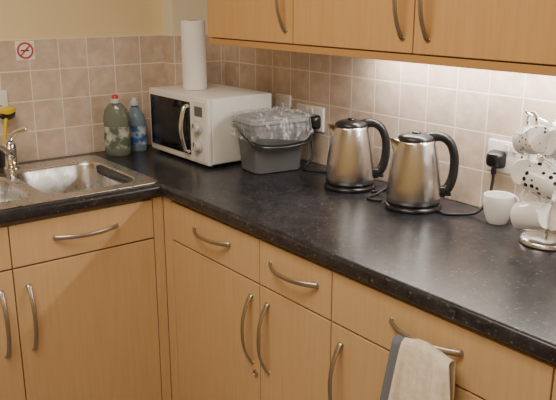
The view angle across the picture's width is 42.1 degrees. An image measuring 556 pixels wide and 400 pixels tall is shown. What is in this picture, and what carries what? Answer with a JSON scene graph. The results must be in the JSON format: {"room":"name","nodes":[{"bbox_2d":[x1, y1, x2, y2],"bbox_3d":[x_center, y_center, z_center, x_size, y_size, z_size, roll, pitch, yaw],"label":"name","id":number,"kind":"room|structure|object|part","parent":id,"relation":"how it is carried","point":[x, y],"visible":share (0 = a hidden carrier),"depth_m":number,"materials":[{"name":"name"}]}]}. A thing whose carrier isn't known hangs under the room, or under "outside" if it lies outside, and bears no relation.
{"room":"kitchen","nodes":[
{"label":"kitchen","id":0,"kind":"room"},
{"bbox_2d":[0,0,162,162],"bbox_3d":[-1.839,-0.304,1.920,4.120,2.500,0.120,-12,20,-36],"label":"wall","id":1,"kind":"structure","parent":0,"point":[19,19],"depth_m":2.63,"materials":[{"name":"beige paint"}]},
{"bbox_2d":[0,90,7,107],"bbox_3d":[-1.003,-0.330,2.487,0.146,0.086,0.014,-12,20,-36],"label":"power outlet","id":2,"kind":"object","parent":1,"relation":"attached to","point":[3,93],"visible":0.6,"depth_m":2.52,"materials":[{"name":"white plastic"}]},
{"bbox_2d":[15,41,34,60],"bbox_3d":[-0.886,-0.523,2.533,0.066,0.066,0.003,-12,20,-36],"label":"no smoking sign","id":3,"kind":"object","parent":1,"relation":"attached to","point":[25,50],"visible":1,"depth_m":2.53,"materials":[{"name":"white plastic"}]},
{"bbox_2d":[0,34,164,162],"bbox_3d":[-1.387,-0.249,2.215,2.365,0.432,0.007,-12,20,-36],"label":"wall tiles","id":4,"kind":"structure","parent":1,"relation":"attached to","point":[62,95],"depth_m":2.68,"materials":[{"name":"beige tile"}]},
{"bbox_2d":[162,0,207,34],"bbox_3d":[-0.336,-1.019,2.794,0.235,1.600,0.080,-12,20,-36],"label":"wall","id":5,"kind":"structure","parent":1,"relation":"attached to","point":[173,11],"depth_m":2.81,"materials":[{"name":"beige paint"}]},
{"bbox_2d":[163,34,173,85],"bbox_3d":[-0.430,-0.436,2.879,0.007,0.432,0.073,-12,20,-36],"label":"chase","id":6,"kind":"object","parent":5,"relation":"attached to","point":[167,39],"depth_m":2.84,"materials":[{"name":"beige tile"}]},
{"bbox_2d":[172,34,223,85],"bbox_3d":[-0.315,-0.447,2.915,0.235,0.432,0.007,-12,20,-36],"label":"chase","id":7,"kind":"object","parent":5,"relation":"attached to","point":[214,52],"depth_m":2.91,"materials":[{"name":"beige tile"}]},
{"bbox_2d":[207,0,555,75],"bbox_3d":[0.708,-0.612,1.386,0.359,0.737,2.724,-12,20,-36],"label":"wall cabinet","id":8,"kind":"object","parent":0,"point":[516,36],"depth_m":1.74,"materials":[{"name":"brown wood"}]},
{"bbox_3d":[-0.090,-0.843,2.167,0.018,0.709,0.454,-12,20,-36],"label":"door panel","id":9,"kind":"part","parent":8,"relation":"part of","materials":[{"name":"brown wood"}]},
{"bbox_3d":[0.008,-0.589,2.062,0.041,0.220,0.018,-12,20,-36],"label":"door handle","id":10,"kind":"part","parent":8,"relation":"part of","materials":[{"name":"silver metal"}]},
{"bbox_3d":[0.190,-0.744,1.819,0.018,0.709,0.454,-12,20,-36],"label":"door panel","id":11,"kind":"part","parent":8,"relation":"part of","materials":[{"name":"brown wood"}]},
{"bbox_3d":[0.288,-0.490,1.714,0.041,0.220,0.018,-12,20,-36],"label":"door handle","id":12,"kind":"part","parent":8,"relation":"part of","materials":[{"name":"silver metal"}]},
{"bbox_3d":[0.337,-0.473,1.653,0.041,0.220,0.018,-12,20,-36],"label":"door handle","id":13,"kind":"part","parent":8,"relation":"part of","materials":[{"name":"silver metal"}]},
{"bbox_3d":[0.470,-0.645,1.470,0.018,0.709,0.454,-12,20,-36],"label":"door panel","id":14,"kind":"part","parent":8,"relation":"part of","materials":[{"name":"brown wood"}]},
{"bbox_2d":[224,45,555,207],"bbox_3d":[0.732,-0.131,1.802,0.007,0.432,3.120,-12,20,-36],"label":"wall tiles","id":15,"kind":"structure","parent":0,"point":[474,107],"depth_m":2.17,"materials":[{"name":"beige tile"}]},
{"bbox_2d":[301,159,479,207],"bbox_3d":[1.064,-0.172,1.452,0.120,2.500,4.200,-12,20,-36],"label":"wall","id":16,"kind":"structure","parent":0,"point":[301,159],"depth_m":2.16,"materials":[{"name":"beige tile"}]},
{"bbox_2d":[276,93,290,110],"bbox_3d":[0.019,-0.348,2.682,0.014,0.086,0.086,-12,20,-36],"label":"light switch","id":17,"kind":"object","parent":16,"relation":"attached to","point":[282,100],"visible":0.7,"depth_m":2.67,"materials":[{"name":"white plastic"}]},
{"bbox_2d":[297,103,324,131],"bbox_3d":[0.114,-0.293,2.570,0.014,0.086,0.146,-12,20,-36],"label":"power outlet","id":18,"kind":"object","parent":16,"relation":"attached to","point":[304,109],"visible":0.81,"depth_m":2.54,"materials":[{"name":"white plastic"}]},
{"bbox_2d":[487,139,533,173],"bbox_3d":[0.623,-0.111,1.936,0.014,0.086,0.146,-12,20,-36],"label":"power outlet","id":19,"kind":"object","parent":16,"relation":"attached to","point":[512,156],"visible":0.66,"depth_m":1.94,"materials":[{"name":"white plastic"}]},
{"bbox_3d":[-0.566,1.422,0.594,4.240,0.100,4.440,-12,20,-36],"label":"floor","id":20,"kind":"structure","parent":0,"visible":0},
{"bbox_2d":[0,195,171,399],"bbox_3d":[-1.331,0.510,2.059,2.017,0.858,0.600,-12,20,-36],"label":"base cabinet","id":21,"kind":"object","parent":20,"relation":"on","point":[84,310],"visible":0.98,"depth_m":2.25,"materials":[{"name":"brown wood"}]},
{"bbox_3d":[-1.007,0.184,1.894,0.596,0.126,0.018,-12,20,-36],"label":"drawer","id":22,"kind":"part","parent":21,"relation":"part of","materials":[{"name":"brown wood"}]},
{"bbox_3d":[-0.785,0.365,2.089,0.018,0.215,0.041,-12,20,-36],"label":"door handle","id":23,"kind":"part","parent":21,"relation":"part of","materials":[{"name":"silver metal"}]},
{"bbox_3d":[-1.007,0.545,1.996,0.596,0.611,0.018,-12,20,-36],"label":"door panel","id":24,"kind":"part","parent":21,"relation":"part of","materials":[{"name":"brown wood"}]},
{"bbox_3d":[-0.722,0.352,2.136,0.018,0.215,0.041,-12,20,-36],"label":"door handle","id":25,"kind":"part","parent":21,"relation":"part of","materials":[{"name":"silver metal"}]},
{"bbox_3d":[-1.203,0.157,1.755,1.980,0.013,0.018,-12,20,-36],"label":"rail","id":26,"kind":"part","parent":21,"relation":"part of","materials":[{"name":"brown wood"}]},
{"bbox_3d":[-0.588,0.096,2.205,0.454,0.126,0.018,-12,20,-36],"label":"drawer","id":27,"kind":"part","parent":21,"relation":"part of","materials":[{"name":"brown wood"}]},
{"bbox_3d":[-0.573,0.099,2.185,0.210,0.018,0.041,-12,20,-36],"label":"drawer handle","id":28,"kind":"part","parent":21,"relation":"part of","materials":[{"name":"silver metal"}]},
{"bbox_3d":[-0.588,0.457,2.307,0.454,0.611,0.018,-12,20,-36],"label":"door panel","id":29,"kind":"part","parent":21,"relation":"part of","materials":[{"name":"brown wood"}]},
{"bbox_2d":[161,195,171,395],"bbox_3d":[-0.318,0.291,2.829,0.561,0.860,0.552,-12,20,-36],"label":"base cabinet","id":30,"kind":"object","parent":20,"relation":"on","point":[161,195],"visible":0.02,"depth_m":2.44,"materials":[{"name":"brown wood"}]},
{"bbox_2d":[163,196,555,399],"bbox_3d":[0.636,0.637,1.610,0.600,0.858,2.615,-12,20,-36],"label":"base cabinet","id":31,"kind":"object","parent":20,"relation":"on","point":[252,317],"visible":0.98,"depth_m":1.90,"materials":[{"name":"brown wood"}]},
{"bbox_3d":[-0.349,0.404,2.438,0.018,0.856,0.049,-12,20,-36],"label":"corner post","id":32,"kind":"part","parent":31,"relation":"part of","materials":[{"name":"brown wood"}]},
{"bbox_3d":[-0.208,0.110,2.122,0.041,0.018,0.200,-12,20,-36],"label":"drawer handle","id":33,"kind":"part","parent":31,"relation":"part of","materials":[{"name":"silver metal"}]},
{"bbox_3d":[-0.188,0.115,2.139,0.018,0.126,0.470,-12,20,-36],"label":"drawer","id":34,"kind":"part","parent":31,"relation":"part of","materials":[{"name":"brown wood"}]},
{"bbox_3d":[-0.188,0.475,2.241,0.018,0.611,0.470,-12,20,-36],"label":"door panel","id":35,"kind":"part","parent":31,"relation":"part of","materials":[{"name":"brown wood"}]},
{"bbox_3d":[-0.087,0.366,2.030,0.041,0.215,0.018,-12,20,-36],"label":"door handle","id":36,"kind":"part","parent":31,"relation":"part of","materials":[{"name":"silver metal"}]},
{"bbox_3d":[-0.040,0.382,1.973,0.041,0.215,0.018,-12,20,-36],"label":"door handle","id":37,"kind":"part","parent":31,"relation":"part of","materials":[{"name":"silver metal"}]},
{"bbox_2d":[0,145,555,364],"bbox_3d":[-0.318,0.302,1.132,2.599,0.038,3.199,-12,20,-36],"label":"countertop","id":38,"kind":"structure","parent":31,"relation":"on","point":[472,272],"depth_m":1.83,"materials":[{"name":"laminate"}]},
{"bbox_2d":[0,151,4,167],"bbox_3d":[-0.959,-0.150,2.533,0.060,0.070,0.060,-12,20,-36],"label":"pot","id":39,"kind":"object","parent":38,"relation":"on","point":[2,156],"depth_m":2.51,"materials":[{"name":"black plastic"}]},
{"bbox_2d":[0,106,15,167],"bbox_3d":[-0.949,-0.221,2.521,0.085,0.212,0.060,-12,20,-36],"label":"brush","id":40,"kind":"object","parent":38,"relation":"on","point":[7,113],"visible":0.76,"depth_m":2.50,"materials":[{"name":"yellow plastic"}]},
{"bbox_3d":[-0.948,-0.212,2.520,0.034,0.177,0.014,-8,18,-26],"label":"brush handle","id":41,"kind":"part","parent":40,"relation":"part of","materials":[{"name":"yellow plastic"}]},
{"bbox_2d":[0,126,27,170],"bbox_3d":[-0.915,-0.151,2.374,0.090,0.147,0.257,3,16,9],"label":"mixer tap","id":42,"kind":"object","parent":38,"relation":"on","point":[9,148],"visible":1,"depth_m":2.46,"materials":[{"name":"silver metal"}]},
{"bbox_3d":[-0.907,-0.157,2.352,0.026,0.082,0.226,-1,16,-4],"label":"spout","id":43,"kind":"part","parent":42,"relation":"part of","materials":[{"name":"silver metal"}]},
{"bbox_3d":[-0.889,-0.223,2.468,0.074,0.059,0.023,-1,16,-3],"label":"lever","id":44,"kind":"part","parent":42,"relation":"part of","materials":[{"name":"silver metal"}]},
{"bbox_2d":[0,155,157,209],"bbox_3d":[-0.938,0.044,2.242,1.024,0.164,0.514,-12,20,-36],"label":"stainless steel sink","id":45,"kind":"object","parent":38,"relation":"in","point":[54,180],"visible":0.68,"depth_m":2.50,"materials":[{"name":"grey metal"}]},
{"bbox_3d":[-0.887,0.016,2.250,0.166,0.104,0.346,-12,20,-36],"label":"half bowl","id":46,"kind":"part","parent":45,"relation":"part of","materials":[{"name":"silver metal"}]},
{"bbox_3d":[-0.677,-0.002,2.414,0.316,0.158,0.386,-12,20,-36],"label":"bowl","id":47,"kind":"part","parent":45,"relation":"part of","materials":[{"name":"silver metal"}]},
{"bbox_2d":[103,94,130,155],"bbox_3d":[-0.603,-0.281,2.703,0.101,0.228,0.057,0,16,0],"label":"liquid bottle","id":48,"kind":"object","parent":38,"relation":"on","point":[117,138],"visible":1,"depth_m":2.69,"materials":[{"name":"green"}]},
{"bbox_2d":[128,97,146,150],"bbox_3d":[-0.548,-0.291,2.784,0.081,0.205,0.046,0,16,0],"label":"liquid bottle","id":49,"kind":"object","parent":38,"relation":"on","point":[137,122],"visible":0.81,"depth_m":2.77,"materials":[{"name":"blue plastic"}]},
{"bbox_2d":[149,83,271,167],"bbox_3d":[-0.274,-0.286,2.693,0.318,0.244,0.416,-12,20,-36],"label":"microwave","id":50,"kind":"object","parent":38,"relation":"on","point":[193,125],"visible":0.81,"depth_m":2.55,"materials":[{"name":"white plastic"}]},
{"bbox_3d":[-0.397,-0.283,2.662,0.005,0.187,0.286,-12,20,-36],"label":"door glass","id":51,"kind":"part","parent":50,"relation":"part of","materials":[{"name":"black glass"}]},
{"bbox_3d":[-0.358,-0.273,2.629,0.018,0.234,0.415,-12,20,-36],"label":"frame","id":52,"kind":"part","parent":50,"relation":"part of","materials":[{"name":"white plastic"}]},
{"bbox_3d":[-0.330,-0.249,2.546,0.044,0.177,0.017,-12,20,-36],"label":"door handle","id":53,"kind":"part","parent":50,"relation":"part of","materials":[{"name":"silver metal"}]},
{"bbox_2d":[181,20,206,89],"bbox_3d":[-0.309,-0.534,2.661,0.089,0.249,0.089,-12,20,-36],"label":"paper towel roll","id":54,"kind":"object","parent":50,"relation":"on","point":[193,34],"visible":1,"depth_m":2.63,"materials":[{"name":"white paper"}]},
{"bbox_3d":[-0.284,-0.249,2.496,0.023,0.048,0.048,-12,20,-36],"label":"knob","id":55,"kind":"part","parent":50,"relation":"part of","materials":[{"name":"grey plastic"}]},
{"bbox_3d":[-0.284,-0.186,2.513,0.023,0.048,0.048,-12,20,-36],"label":"knob","id":56,"kind":"part","parent":50,"relation":"part of","materials":[{"name":"grey plastic"}]},
{"bbox_2d":[194,106,201,116],"bbox_3d":[-0.275,-0.304,2.487,0.002,0.034,0.050,-12,20,-36],"label":"display","id":57,"kind":"object","parent":50,"relation":"on","point":[197,109],"depth_m":2.49,"materials":[{"name":"grey plastic"}]},
{"bbox_3d":[-0.272,-0.236,2.508,0.005,0.209,0.085,-12,20,-36],"label":"control panel","id":58,"kind":"part","parent":50,"relation":"part of","materials":[{"name":"white plastic"}]},
{"bbox_2d":[231,106,312,173],"bbox_3d":[-0.025,-0.214,2.489,0.257,0.217,0.206,-9,18,-28],"label":"caddy","id":59,"kind":"object","parent":38,"relation":"on","point":[271,141],"visible":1,"depth_m":2.43,"materials":[{"name":"grey plastic"}]},
{"bbox_3d":[-0.025,-0.283,2.469,0.231,0.025,0.175,-9,18,-28],"label":"bin lid","id":60,"kind":"part","parent":59,"relation":"part of","materials":[{"name":"clear plastic"}]},
{"bbox_3d":[0.000,-0.212,2.443,0.257,0.060,0.104,-9,18,-28],"label":"bin handle","id":61,"kind":"part","parent":59,"relation":"part of","materials":[{"name":"black plastic"}]},
{"bbox_2d":[302,114,325,172],"bbox_3d":[0.138,-0.182,2.446,0.089,0.178,0.269,-6,17,-20],"label":"plug","id":62,"kind":"object","parent":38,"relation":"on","point":[314,121],"visible":0.75,"depth_m":2.52,"materials":[{"name":"black plastic"}]},
{"bbox_2d":[324,117,389,193],"bbox_3d":[0.230,-0.145,2.239,0.162,0.220,0.176,-14,21,-41],"label":"electric kettle","id":63,"kind":"object","parent":38,"relation":"on","point":[350,169],"visible":0.99,"depth_m":2.20,"materials":[{"name":"silver metal"}]},
{"bbox_3d":[0.166,-0.214,2.232,0.029,0.041,0.068,2,16,7],"label":"spout","id":64,"kind":"part","parent":63,"relation":"part of","materials":[{"name":"silver metal"}]},
{"bbox_3d":[0.225,-0.237,2.218,0.101,0.020,0.101,2,16,7],"label":"lid","id":65,"kind":"part","parent":63,"relation":"part of","materials":[{"name":"black plastic"}]},
{"bbox_3d":[0.298,-0.159,2.231,0.096,0.185,0.027,2,16,7],"label":"handle","id":66,"kind":"part","parent":63,"relation":"part of","materials":[{"name":"black plastic"}]},
{"bbox_3d":[0.299,-0.085,2.252,0.028,0.031,0.026,2,16,7],"label":"handle mount","id":67,"kind":"part","parent":63,"relation":"part of","materials":[{"name":"black plastic"}]},
{"bbox_2d":[367,187,386,201],"bbox_3d":[0.312,-0.042,2.174,0.077,0.060,0.157,12,19,35],"label":"power cord","id":68,"kind":"object","parent":38,"relation":"on","point":[377,192],"visible":0.48,"depth_m":2.17,"materials":[{"name":"black plastic"}]},
{"bbox_2d":[384,130,458,214],"bbox_3d":[0.389,-0.085,2.026,0.162,0.220,0.176,-14,21,-41],"label":"electric kettle","id":69,"kind":"object","parent":38,"relation":"on","point":[414,187],"visible":1,"depth_m":1.98,"materials":[{"name":"silver metal"}]},
{"bbox_3d":[0.325,-0.153,2.019,0.029,0.041,0.068,2,16,7],"label":"spout","id":70,"kind":"part","parent":69,"relation":"part of","materials":[{"name":"silver metal"}]},
{"bbox_3d":[0.384,-0.177,2.005,0.101,0.020,0.101,2,16,7],"label":"lid","id":71,"kind":"part","parent":69,"relation":"part of","materials":[{"name":"silver metal"}]},
{"bbox_3d":[0.456,-0.099,2.018,0.096,0.185,0.027,2,16,7],"label":"handle","id":72,"kind":"part","parent":69,"relation":"part of","materials":[{"name":"black plastic"}]},
{"bbox_3d":[0.457,-0.025,2.039,0.028,0.031,0.026,2,16,7],"label":"handle mount","id":73,"kind":"part","parent":69,"relation":"part of","materials":[{"name":"black plastic"}]},
{"bbox_2d":[437,149,505,215],"bbox_3d":[0.527,-0.046,1.967,0.169,0.177,0.053,-2,16,-7],"label":"power cord","id":74,"kind":"object","parent":38,"relation":"on","point":[495,159],"visible":0.85,"depth_m":1.95,"materials":[{"name":"black plastic"}]},
{"bbox_2d":[483,191,519,224],"bbox_3d":[0.593,0.022,1.911,0.102,0.076,0.078,2,16,7],"label":"ceramic mug","id":75,"kind":"object","parent":38,"relation":"on","point":[497,205],"visible":0.8,"depth_m":1.89,"materials":[{"name":"white ceramic"}]},
{"bbox_2d":[510,110,555,250],"bbox_3d":[0.653,-0.061,1.715,0.192,0.344,0.197,-12,20,-36],"label":"mug tree","id":76,"kind":"object","parent":38,"relation":"on","point":[538,217],"visible":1,"depth_m":1.68,"materials":[{"name":"white ceramic"}]},
{"bbox_3d":[0.597,-0.009,1.709,0.007,0.044,0.060,-10,18,-30],"label":"mug handle","id":77,"kind":"part","parent":76,"relation":"part of","materials":[{"name":"white ceramic"}]},
{"bbox_3d":[0.594,-0.186,1.686,0.007,0.044,0.060,-2,16,-5],"label":"mug handle","id":78,"kind":"part","parent":76,"relation":"part of","materials":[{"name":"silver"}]},
{"bbox_3d":[0.612,-0.185,1.676,0.086,0.048,0.006,-2,16,-5],"label":"arm","id":79,"kind":"part","parent":76,"relation":"part of","materials":[{"name":"silver metal"}]},
{"bbox_3d":[0.624,-0.084,1.655,0.060,0.044,0.007,13,20,38],"label":"mug handle","id":80,"kind":"part","parent":76,"relation":"part of","materials":[{"name":"ceramic"}]},
{"bbox_3d":[0.626,-0.091,1.674,0.006,0.048,0.086,13,20,38],"label":"arm","id":81,"kind":"part","parent":76,"relation":"part of","materials":[{"name":"silver metal"}]},
{"bbox_3d":[0.653,-0.069,1.713,0.018,0.329,0.018,-12,20,-36],"label":"tree rod","id":82,"kind":"part","parent":76,"relation":"part of","materials":[{"name":"silver metal"}]},
{"bbox_3d":[0.026,0.192,1.830,0.041,0.018,0.200,-12,20,-36],"label":"drawer handle","id":83,"kind":"part","parent":31,"relation":"part of","materials":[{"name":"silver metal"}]},
{"bbox_3d":[0.046,0.558,1.950,0.018,0.611,0.288,-12,20,-36],"label":"door panel","id":84,"kind":"part","parent":31,"relation":"part of","materials":[{"name":"brown wood"}]},
{"bbox_3d":[0.046,0.197,1.848,0.018,0.126,0.288,-12,20,-36],"label":"drawer","id":85,"kind":"part","parent":31,"relation":"part of","materials":[{"name":"brown wood"}]},
{"bbox_3d":[0.138,0.445,1.750,0.041,0.215,0.018,-12,20,-36],"label":"door handle","id":86,"kind":"part","parent":31,"relation":"part of","materials":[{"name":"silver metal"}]},
{"bbox_3d":[0.314,0.652,1.617,0.018,0.611,0.579,-12,20,-36],"label":"door panel","id":87,"kind":"part","parent":31,"relation":"part of","materials":[{"name":"brown wood"}]},
{"bbox_2d":[380,334,455,399],"bbox_3d":[0.284,0.518,1.515,0.069,0.472,0.243,-12,20,-36],"label":"tea towel","id":88,"kind":"object","parent":31,"relation":"hanging from","point":[416,369],"visible":1,"depth_m":1.47,"materials":[{"name":"beige fabric"}]},
{"bbox_3d":[0.293,0.286,1.497,0.041,0.018,0.200,-12,20,-36],"label":"drawer handle","id":89,"kind":"part","parent":31,"relation":"part of","materials":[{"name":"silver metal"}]},
{"bbox_3d":[0.314,0.292,1.515,0.018,0.126,0.579,-12,20,-36],"label":"drawer","id":90,"kind":"part","parent":31,"relation":"part of","materials":[{"name":"brown wood"}]},
{"bbox_3d":[0.675,0.419,1.064,0.018,0.126,0.596,-12,20,-36],"label":"drawer","id":91,"kind":"part","parent":31,"relation":"part of","materials":[{"name":"brown wood"}]}
]}

